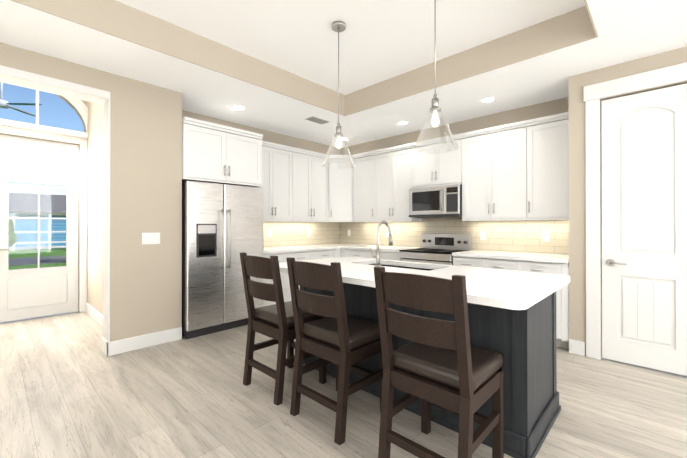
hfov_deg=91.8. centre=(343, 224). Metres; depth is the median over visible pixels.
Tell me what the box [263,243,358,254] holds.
countertop
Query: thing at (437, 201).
microwave
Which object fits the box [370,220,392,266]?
faucet
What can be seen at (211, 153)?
upper cabinet
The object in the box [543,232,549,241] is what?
electrical outlet
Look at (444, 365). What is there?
stool
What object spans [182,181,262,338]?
fridge
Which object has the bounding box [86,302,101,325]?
baseboard
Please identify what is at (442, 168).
upper cabinet
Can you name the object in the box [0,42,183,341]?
wall
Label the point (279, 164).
upper cabinet
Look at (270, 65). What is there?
ceiling
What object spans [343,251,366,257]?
base cabinet
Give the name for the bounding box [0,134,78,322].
front door
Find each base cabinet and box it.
[263,251,290,306]
[291,251,334,300]
[335,247,342,256]
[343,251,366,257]
[367,251,399,260]
[452,255,510,269]
[511,259,568,348]
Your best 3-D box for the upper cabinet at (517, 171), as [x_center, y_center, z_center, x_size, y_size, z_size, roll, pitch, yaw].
[1.940,-0.618,4.213,0.891,1.086,0.326,0,0,44]
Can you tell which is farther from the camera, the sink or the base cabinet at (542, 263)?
the base cabinet at (542, 263)
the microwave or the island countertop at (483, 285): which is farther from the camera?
the microwave
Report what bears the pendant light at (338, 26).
hanging from the ceiling
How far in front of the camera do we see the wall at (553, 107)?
4.65 m
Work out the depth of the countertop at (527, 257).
3.76 m
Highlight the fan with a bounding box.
[0,82,41,116]
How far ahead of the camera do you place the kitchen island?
1.95 m
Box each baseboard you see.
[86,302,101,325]
[105,327,181,356]
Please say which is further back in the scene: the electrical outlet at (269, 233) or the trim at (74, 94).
the electrical outlet at (269, 233)
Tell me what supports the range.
on the floor
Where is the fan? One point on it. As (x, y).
(4, 104)
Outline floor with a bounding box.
[0,312,686,457]
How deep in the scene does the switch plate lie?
3.48 m
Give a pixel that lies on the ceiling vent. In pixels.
(316, 120)
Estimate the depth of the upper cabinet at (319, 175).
5.54 m
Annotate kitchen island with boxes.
[300,280,560,457]
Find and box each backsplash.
[263,222,338,247]
[339,220,568,254]
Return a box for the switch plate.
[142,233,159,243]
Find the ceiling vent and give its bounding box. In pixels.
[305,116,330,123]
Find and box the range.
[399,233,471,264]
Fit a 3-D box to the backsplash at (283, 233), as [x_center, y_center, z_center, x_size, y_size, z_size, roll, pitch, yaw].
[-0.797,0.151,5.588,0.002,0.400,2.100,0,0,44]
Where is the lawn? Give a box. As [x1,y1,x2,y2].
[0,248,77,323]
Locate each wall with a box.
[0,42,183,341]
[184,111,339,247]
[340,98,563,254]
[564,46,686,358]
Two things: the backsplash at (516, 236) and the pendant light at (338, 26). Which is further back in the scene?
the backsplash at (516, 236)
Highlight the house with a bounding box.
[8,192,65,250]
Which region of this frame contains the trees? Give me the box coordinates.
[8,219,16,246]
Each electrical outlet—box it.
[268,230,271,237]
[480,231,485,239]
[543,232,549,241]
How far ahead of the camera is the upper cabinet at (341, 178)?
5.68 m
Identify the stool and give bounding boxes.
[240,252,325,405]
[286,257,382,444]
[374,267,503,457]
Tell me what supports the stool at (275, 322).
on the floor
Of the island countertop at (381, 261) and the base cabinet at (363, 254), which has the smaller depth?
the island countertop at (381, 261)
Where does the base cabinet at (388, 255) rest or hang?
on the floor
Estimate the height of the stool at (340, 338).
1.045 m
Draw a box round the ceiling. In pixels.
[0,0,686,147]
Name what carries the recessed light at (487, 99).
in the ceiling
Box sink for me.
[371,260,430,271]
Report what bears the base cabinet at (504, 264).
on the floor
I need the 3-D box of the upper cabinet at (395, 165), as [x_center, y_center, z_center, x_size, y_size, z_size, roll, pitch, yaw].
[0.864,-0.615,5.239,0.792,1.086,0.326,0,0,44]
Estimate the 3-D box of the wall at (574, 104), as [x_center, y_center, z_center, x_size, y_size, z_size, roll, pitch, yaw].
[3.584,-0.108,2.115,3.600,2.740,0.120,0,0,44]
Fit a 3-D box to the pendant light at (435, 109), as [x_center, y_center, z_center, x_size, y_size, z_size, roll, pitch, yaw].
[0.628,-1.138,2.284,0.304,1.237,0.304,0,0,44]
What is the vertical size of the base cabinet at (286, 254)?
0.878 m
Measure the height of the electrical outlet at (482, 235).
0.115 m
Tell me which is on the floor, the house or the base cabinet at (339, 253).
the base cabinet at (339, 253)
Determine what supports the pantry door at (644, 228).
in the wall at (574, 104)
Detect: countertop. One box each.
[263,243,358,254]
[279,256,569,307]
[343,244,419,250]
[363,258,558,275]
[452,251,568,262]
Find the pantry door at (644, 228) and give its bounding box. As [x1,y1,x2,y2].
[601,83,686,375]
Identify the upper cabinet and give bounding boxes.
[182,120,261,187]
[262,144,297,219]
[298,148,309,219]
[306,150,329,219]
[330,155,353,221]
[354,149,381,219]
[378,144,422,219]
[414,136,461,187]
[454,124,517,219]
[518,116,568,219]
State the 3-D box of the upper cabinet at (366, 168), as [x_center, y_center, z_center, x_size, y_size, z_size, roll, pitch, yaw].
[0.422,-0.629,5.614,0.607,1.118,0.392,0,0,44]
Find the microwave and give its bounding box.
[409,184,461,217]
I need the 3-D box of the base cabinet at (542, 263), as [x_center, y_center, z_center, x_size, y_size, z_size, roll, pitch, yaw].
[2.256,0.829,3.719,0.536,0.878,0.597,0,0,44]
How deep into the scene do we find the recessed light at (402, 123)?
4.79 m
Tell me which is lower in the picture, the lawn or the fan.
the lawn
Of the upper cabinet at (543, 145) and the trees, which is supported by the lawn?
the trees
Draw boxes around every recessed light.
[231,105,244,109]
[397,121,408,124]
[480,97,495,102]
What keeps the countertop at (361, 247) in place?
on the base cabinet at (388, 255)
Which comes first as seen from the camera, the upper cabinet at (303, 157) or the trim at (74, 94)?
the trim at (74, 94)
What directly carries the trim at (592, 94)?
attached to the wall at (574, 104)
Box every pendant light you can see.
[321,21,355,167]
[413,0,458,153]
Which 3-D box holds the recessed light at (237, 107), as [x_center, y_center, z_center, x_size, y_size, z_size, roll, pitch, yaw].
[-1.320,-1.468,4.177,0.170,0.006,0.170,0,0,44]
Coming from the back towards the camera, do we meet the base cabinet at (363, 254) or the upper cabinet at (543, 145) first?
the base cabinet at (363, 254)
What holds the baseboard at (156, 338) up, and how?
attached to the wall at (145, 184)
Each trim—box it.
[0,65,109,341]
[583,62,686,359]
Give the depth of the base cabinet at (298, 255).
5.04 m
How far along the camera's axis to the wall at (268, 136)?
5.30 m
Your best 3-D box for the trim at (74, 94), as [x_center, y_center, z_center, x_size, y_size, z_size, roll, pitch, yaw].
[-3.236,-0.015,2.366,0.232,2.555,2.592,0,0,44]
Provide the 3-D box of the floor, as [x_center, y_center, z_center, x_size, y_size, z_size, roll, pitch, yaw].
[-0.094,1.292,1.976,9.400,0.060,6.970,0,0,44]
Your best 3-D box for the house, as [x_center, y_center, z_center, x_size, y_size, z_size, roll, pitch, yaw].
[-28.258,-0.407,26.916,9.620,4.695,19.200,0,0,44]

